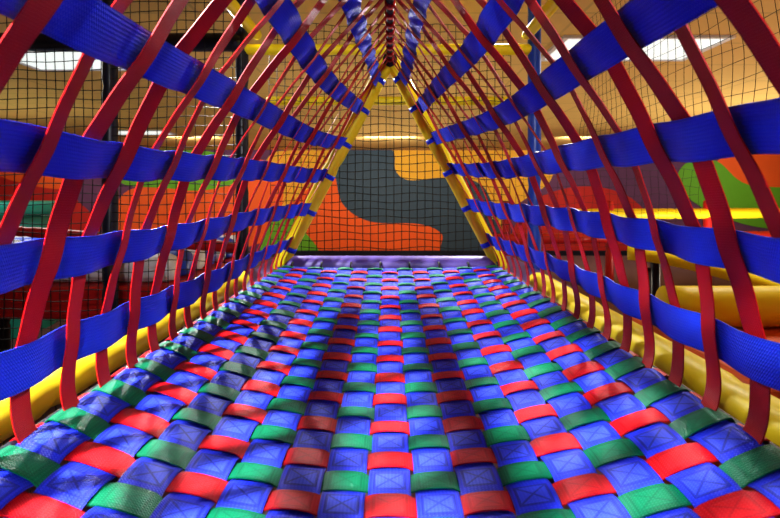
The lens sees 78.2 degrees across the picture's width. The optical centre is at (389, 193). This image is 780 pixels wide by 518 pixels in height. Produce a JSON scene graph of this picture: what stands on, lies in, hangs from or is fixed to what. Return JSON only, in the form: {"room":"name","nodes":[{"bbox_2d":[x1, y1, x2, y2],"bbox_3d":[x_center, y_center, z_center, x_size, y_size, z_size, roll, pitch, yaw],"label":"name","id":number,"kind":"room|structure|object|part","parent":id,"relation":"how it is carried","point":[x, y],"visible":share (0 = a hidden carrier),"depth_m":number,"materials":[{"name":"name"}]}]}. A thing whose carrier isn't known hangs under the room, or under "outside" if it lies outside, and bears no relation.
{"room":"indoor playground","nodes":[
{"label":"indoor playground","id":0,"kind":"room"},
{"bbox_2d":[12,243,215,265],"bbox_3d":[-2.445,0.460,3.660,2.190,0.180,0.180,0,0,0],"label":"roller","id":1,"kind":"object","parent":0,"point":[214,257],"depth_m":3.67,"materials":[{"name":"plastic"}]},
{"bbox_2d":[53,253,176,281],"bbox_3d":[-2.475,0.460,3.000,2.250,0.180,0.180,0,0,0],"label":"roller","id":2,"kind":"object","parent":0,"point":[171,264],"depth_m":2.93,"materials":[{"name":"grey plastic"}]},
{"bbox_2d":[12,240,225,261],"bbox_3d":[-2.435,0.460,3.880,2.170,0.180,0.180,0,0,0],"label":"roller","id":3,"kind":"object","parent":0,"point":[217,255],"depth_m":3.84,"materials":[{"name":"red plastic"}]},
{"bbox_2d":[14,237,232,257],"bbox_3d":[-2.425,0.460,4.100,2.150,0.180,0.180,0,0,0],"label":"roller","id":4,"kind":"object","parent":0,"point":[15,238],"depth_m":4.07,"materials":[{"name":"plastic"}]},
{"bbox_2d":[170,249,192,275],"bbox_3d":[-2.465,0.460,3.220,2.230,0.180,0.180,0,0,0],"label":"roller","id":5,"kind":"object","parent":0,"point":[185,265],"depth_m":3.18,"materials":[{"name":"blue plastic"}]},
{"bbox_2d":[187,249,204,270],"bbox_3d":[-2.455,0.460,3.440,2.210,0.180,0.180,0,0,0],"label":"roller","id":6,"kind":"object","parent":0,"point":[200,265],"depth_m":3.42,"materials":[{"name":"white plastic"}]},
{"bbox_2d":[0,256,730,517],"bbox_3d":[0.750,1.650,3.750,22.700,0.100,17.700,0,0,0],"label":"floor","id":7,"kind":"structure","parent":0,"point":[681,277],"depth_m":6.71,"materials":[{"name":"carpet"}]},
{"bbox_2d":[0,319,10,352],"bbox_3d":[-3.500,1.170,4.350,0.100,0.860,0.100,0,0,0],"label":"leg","id":8,"kind":"object","parent":7,"relation":"on","point":[7,332],"visible":0.36,"depth_m":4.32,"materials":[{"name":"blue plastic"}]},
{"bbox_2d":[0,200,58,339],"bbox_3d":[-5.300,0.846,5.600,2.580,1.508,2.580,0,0,0],"label":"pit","id":9,"kind":"object","parent":7,"relation":"on","point":[37,209],"visible":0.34,"depth_m":5.50,"materials":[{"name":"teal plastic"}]},
{"bbox_2d":[102,0,118,481],"bbox_3d":[-1.550,0.230,2.660,0.080,2.740,0.080,0,0,0],"label":"support post","id":10,"kind":"object","parent":7,"relation":"on","point":[105,66],"visible":0.18,"depth_m":2.63,"materials":[{"name":"black metal"}]},
{"bbox_2d":[0,33,239,51],"bbox_3d":[-2.010,-0.840,2.660,2.380,0.100,0.100,0,0,0],"label":"rail","id":11,"kind":"object","parent":10,"relation":"attached to","point":[42,42],"visible":0.24,"depth_m":2.62,"materials":[{"name":"black metal"}]},
{"bbox_2d":[0,0,243,386],"bbox_3d":[-2.050,-0.025,2.621,2.505,2.170,0.056,0,0,0],"label":"safety net","id":12,"kind":"object","parent":11,"relation":"hanging from","point":[139,1],"visible":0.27,"depth_m":2.62,"materials":[{"name":"black fabric"}]},
{"bbox_2d":[3,276,208,510],"bbox_3d":[-1.000,0.740,1.170,0.061,0.639,2.904,0,0,0],"label":"safety net","id":13,"kind":"object","parent":12,"relation":"attached to","point":[197,276],"visible":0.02,"depth_m":1.87,"materials":[{"name":"black fabric"}]},
{"bbox_2d":[15,226,235,252],"bbox_3d":[-2.010,0.210,2.660,2.384,0.234,0.060,0,0,0],"label":"rail","id":14,"kind":"object","parent":10,"relation":"attached to","point":[229,249],"visible":0.21,"depth_m":2.63,"materials":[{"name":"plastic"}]},
{"bbox_2d":[149,338,165,439],"bbox_3d":[-1.450,1.170,3.000,0.100,0.860,0.100,0,0,0],"label":"leg","id":15,"kind":"object","parent":7,"relation":"on","point":[165,338],"visible":0.02,"depth_m":2.96,"materials":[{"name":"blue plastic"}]},
{"bbox_2d":[228,318,242,481],"bbox_3d":[-0.700,1.040,2.200,0.080,1.120,0.080,0,0,0],"label":"leg","id":16,"kind":"object","parent":7,"relation":"on","point":[240,459],"visible":0.02,"depth_m":2.17,"materials":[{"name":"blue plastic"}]},
{"bbox_2d":[221,256,570,302],"bbox_3d":[0.025,0.443,2.625,1.550,0.075,1.050,0,0,0],"label":"deck","id":17,"kind":"object","parent":16,"relation":"on","point":[522,265],"visible":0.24,"depth_m":2.48,"materials":[{"name":"purple plastic"}]},
{"bbox_2d":[269,23,510,256],"bbox_3d":[0.000,-0.350,3.119,1.565,1.520,0.059,0,0,0],"label":"safety net","id":18,"kind":"object","parent":17,"relation":"on","point":[308,31],"visible":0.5,"depth_m":3.12,"materials":[{"name":"black fabric"}]},
{"bbox_2d":[266,96,507,105],"bbox_3d":[0.020,-0.620,3.200,1.680,0.060,0.060,0,0,0],"label":"rail","id":19,"kind":"object","parent":18,"relation":"attached to","point":[382,99],"visible":0.36,"depth_m":3.18,"materials":[{"name":"yellow plastic"}]},
{"bbox_2d":[515,168,702,247],"bbox_3d":[1.420,0.090,3.120,1.202,0.518,0.056,0,0,0],"label":"safety net","id":20,"kind":"object","parent":17,"relation":"attached to","point":[557,187],"visible":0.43,"depth_m":3.12,"materials":[{"name":"black fabric"}]},
{"bbox_2d":[235,0,248,441],"bbox_3d":[-0.820,0.230,2.660,0.070,2.740,0.070,0,0,0],"label":"support post","id":21,"kind":"object","parent":7,"relation":"on","point":[238,61],"visible":0.25,"depth_m":2.63,"materials":[{"name":"black metal"}]},
{"bbox_2d":[244,44,531,54],"bbox_3d":[-0.010,-0.800,2.660,1.620,0.060,0.060,0,0,0],"label":"rail","id":22,"kind":"object","parent":21,"relation":"attached to","point":[250,49],"visible":0.34,"depth_m":2.63,"materials":[{"name":"yellow plastic"}]},
{"bbox_2d":[226,0,261,39],"bbox_3d":[-0.720,-0.860,0.700,0.060,0.060,3.800,0,0,0],"label":"rail","id":23,"kind":"object","parent":22,"relation":"attached to","point":[234,6],"visible":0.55,"depth_m":2.35,"materials":[{"name":"yellow plastic"}]},
{"bbox_2d":[528,0,540,460],"bbox_3d":[0.800,0.230,2.660,0.072,2.740,0.072,0,0,0],"label":"support post","id":24,"kind":"object","parent":7,"relation":"on","point":[534,56],"visible":0.25,"depth_m":2.63,"materials":[{"name":"blue metal"}]},
{"bbox_2d":[522,0,558,39],"bbox_3d":[0.740,-0.860,0.700,0.060,0.060,3.800,0,0,0],"label":"rail","id":25,"kind":"object","parent":24,"relation":"attached to","point":[550,7],"visible":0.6,"depth_m":2.26,"materials":[{"name":"yellow plastic"}]},
{"bbox_2d":[544,318,562,483],"bbox_3d":[0.750,1.040,2.200,0.080,1.120,0.080,0,0,0],"label":"leg","id":26,"kind":"object","parent":7,"relation":"on","point":[552,361],"visible":0.02,"depth_m":2.17,"materials":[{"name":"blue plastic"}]},
{"bbox_2d":[492,200,779,280],"bbox_3d":[4.000,0.850,7.300,5.036,1.500,0.160,0,0,-7],"label":"barrier","id":27,"kind":"object","parent":7,"relation":"on","point":[661,213],"visible":0.29,"depth_m":7.20,"materials":[{"name":"yellow plastic"}]},
{"bbox_3d":[1.700,0.850,7.024,0.120,1.500,0.120,0,0,0],"label":"post","id":28,"kind":"part","parent":27,"relation":"part of","materials":[{"name":"red plastic"}]},
{"bbox_3d":[3.300,0.850,7.216,0.120,1.500,0.120,0,0,0],"label":"post","id":29,"kind":"part","parent":27,"relation":"part of","materials":[{"name":"red plastic"}]},
{"bbox_3d":[4.000,0.660,7.300,5.036,0.160,0.160,0,0,-7],"label":"padded rail","id":30,"kind":"part","parent":27,"relation":"part of","materials":[{"name":"blue fabric"}]},
{"bbox_3d":[4.000,0.300,7.300,5.036,0.160,0.160,0,0,-7],"label":"padded rail","id":31,"kind":"part","parent":27,"relation":"part of","materials":[{"name":"yellow plastic"}]},
{"bbox_3d":[4.900,0.850,7.408,0.120,1.500,0.120,0,0,0],"label":"post","id":32,"kind":"part","parent":27,"relation":"part of","materials":[{"name":"red plastic"}]},
{"bbox_2d":[624,286,779,517],"bbox_3d":[1.775,1.025,1.600,1.050,1.150,2.000,0,0,0],"label":"padding","id":33,"kind":"object","parent":7,"relation":"on","point":[768,297],"visible":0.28,"depth_m":2.26,"materials":[{"name":"yellow plastic"}]},
{"bbox_2d":[627,246,779,295],"bbox_3d":[3.050,0.995,3.500,2.272,1.210,1.057,0,0,32],"label":"slide","id":34,"kind":"object","parent":7,"relation":"on","point":[652,257],"visible":0.18,"depth_m":3.51,"materials":[{"name":"yellow plastic"}]},
{"bbox_3d":[1.995,1.087,3.740,0.080,1.026,0.080,0,0,0],"label":"leg","id":35,"kind":"part","parent":34,"relation":"part of","materials":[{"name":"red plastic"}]},
{"bbox_3d":[2.395,1.087,4.340,0.080,1.026,0.080,0,0,0],"label":"leg","id":36,"kind":"part","parent":34,"relation":"part of","materials":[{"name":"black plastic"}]},
{"bbox_3d":[-3.500,1.170,3.000,0.100,0.860,0.100,0,0,0],"label":"leg","id":37,"kind":"object","parent":7,"relation":"on","visible":0},
{"bbox_2d":[0,256,250,318],"bbox_3d":[-2.500,0.650,3.675,2.400,0.200,1.650,0,0,0],"label":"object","id":38,"kind":"object","parent":37,"relation":"on","point":[93,294],"visible":0.05,"depth_m":2.85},
{"bbox_2d":[0,0,779,517],"bbox_3d":[0.000,-0.094,0.608,0.988,0.981,2.905,0,0,0],"label":"tunnel","id":39,"kind":"object","parent":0,"point":[101,31],"visible":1,"depth_m":0.74,"materials":[{"name":"blue fabric"}]},
{"bbox_3d":[-0.238,-0.125,2.010,0.512,0.904,0.064,0,0,0],"label":"frame","id":40,"kind":"part","parent":39,"relation":"part of","materials":[{"name":"yellow plastic"}]},
{"bbox_3d":[0.238,-0.125,2.010,0.512,0.904,0.064,0,0,0],"label":"frame","id":41,"kind":"part","parent":39,"relation":"part of","materials":[{"name":"yellow plastic"}]},
{"bbox_2d":[0,0,779,149],"bbox_3d":[0.750,-1.200,3.750,22.700,0.100,17.700,0,0,0],"label":"ceiling","id":42,"kind":"structure","parent":0,"point":[561,23],"depth_m":5.04,"materials":[{"name":"tile"}]},
{"bbox_2d":[19,62,41,69],"bbox_3d":[-3.200,-1.140,4.100,0.040,0.020,0.560,0,0,0],"label":"trim","id":43,"kind":"structure","parent":42,"relation":"attached to","point":[21,63],"depth_m":4.25,"materials":[{"name":"white plastic"}]},
{"bbox_2d":[21,52,119,68],"bbox_3d":[-2.600,-1.142,4.100,1.160,0.008,0.560,0,0,0],"label":"ceiling light","id":44,"kind":"object","parent":42,"relation":"in","point":[68,56],"visible":0.17,"depth_m":4.09,"materials":[{"name":"white"}]},
{"bbox_2d":[39,69,126,70],"bbox_3d":[-2.600,-1.140,4.395,1.240,0.020,0.030,0,0,0],"label":"trim","id":45,"kind":"structure","parent":42,"relation":"attached to","point":[42,69],"depth_m":4.39,"materials":[{"name":"white plastic"}]},
{"bbox_2d":[119,131,161,133],"bbox_3d":[-4.700,-1.142,8.900,1.160,0.008,0.560,0,0,0],"label":"ceiling light","id":46,"kind":"object","parent":42,"relation":"in","point":[122,132],"visible":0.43,"depth_m":8.88,"materials":[{"name":"white"}]},
{"bbox_2d":[541,37,567,59],"bbox_3d":[1.280,-1.140,3.780,0.040,0.020,0.560,0,0,0],"label":"trim","id":47,"kind":"structure","parent":42,"relation":"attached to","point":[552,49],"depth_m":3.78,"materials":[{"name":"white plastic"}]},
{"bbox_2d":[550,49,560,58],"bbox_3d":[1.362,-1.142,3.906,0.106,0.008,0.251,0,0,0],"label":"ceiling light","id":48,"kind":"object","parent":42,"relation":"in","point":[555,55],"depth_m":3.94,"materials":[{"name":"white"}]},
{"bbox_2d":[564,39,580,50],"bbox_3d":[1.363,-1.142,3.671,0.106,0.008,0.271,0,0,0],"label":"ceiling light","id":49,"kind":"object","parent":42,"relation":"in","point":[569,43],"depth_m":3.61,"materials":[{"name":"white"}]},
{"bbox_2d":[541,59,684,60],"bbox_3d":[1.880,-1.140,4.075,1.240,0.020,0.030,0,0,0],"label":"trim","id":50,"kind":"structure","parent":42,"relation":"attached to","point":[545,59],"depth_m":4.06,"materials":[{"name":"white plastic"}]},
{"bbox_2d":[563,35,735,38],"bbox_3d":[1.880,-1.140,3.485,1.240,0.020,0.030,0,0,0],"label":"ceiling light","id":51,"kind":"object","parent":42,"relation":"attached to","point":[564,36],"depth_m":3.47,"materials":[{"name":"white plastic"}]},
{"bbox_2d":[643,39,686,58],"bbox_3d":[2.217,-1.142,3.783,0.480,0.008,0.496,0,0,0],"label":"ceiling light","id":52,"kind":"object","parent":42,"relation":"in","point":[654,51],"depth_m":3.81,"materials":[{"name":"white"}]},
{"bbox_2d":[579,0,779,136],"bbox_3d":[1.247,-0.675,1.500,0.056,0.867,3.202,0,0,0],"label":"safety net","id":53,"kind":"object","parent":42,"relation":"hanging from","point":[742,93],"visible":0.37,"depth_m":2.04,"materials":[{"name":"black fabric"}]},
{"bbox_2d":[681,39,731,59],"bbox_3d":[2.480,-1.140,3.780,0.040,0.020,0.560,0,0,0],"label":"trim","id":54,"kind":"structure","parent":42,"relation":"attached to","point":[725,40],"depth_m":3.68,"materials":[{"name":"white plastic"}]},
{"bbox_2d":[695,39,723,49],"bbox_3d":[2.355,-1.142,3.658,0.209,0.008,0.245,0,0,0],"label":"ceiling light","id":55,"kind":"object","parent":42,"relation":"in","point":[704,43],"depth_m":3.61,"materials":[{"name":"white"}]},
{"bbox_2d":[0,150,779,250],"bbox_3d":[0.750,0.225,12.542,22.700,2.750,0.116,0,0,0],"label":"wall","id":56,"kind":"structure","parent":0,"point":[738,192],"depth_m":12.49,"materials":[{"name":"orange paint"}]},
{"bbox_2d":[249,251,626,255],"bbox_3d":[0.750,1.540,12.485,22.500,0.120,0.030,0,0,0],"label":"baseboard","id":57,"kind":"structure","parent":56,"relation":"attached to","point":[327,253],"depth_m":12.47,"materials":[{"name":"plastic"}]},
{"bbox_3d":[-0.700,1.040,-1.100,0.080,1.120,0.080,0,0,0],"label":"leg","id":58,"kind":"object","parent":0,"visible":0},
{"bbox_3d":[0.025,0.443,-1.450,1.550,0.075,1.100,0,0,0],"label":"deck","id":59,"kind":"object","parent":58,"relation":"on","visible":0},
{"bbox_2d":[0,271,248,442],"bbox_3d":[-0.645,0.365,0.600,0.082,0.109,2.801,0,0,1],"label":"rail","id":60,"kind":"object","parent":59,"relation":"attached to","point":[44,395],"visible":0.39,"depth_m":0.97,"materials":[{"name":"yellow plastic"}]},
{"bbox_2d":[530,272,779,446],"bbox_3d":[0.635,0.380,0.600,0.080,0.118,2.801,0,0,-1],"label":"rail","id":61,"kind":"object","parent":59,"relation":"attached to","point":[734,400],"visible":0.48,"depth_m":0.99,"materials":[{"name":"yellow plastic"}]}
]}

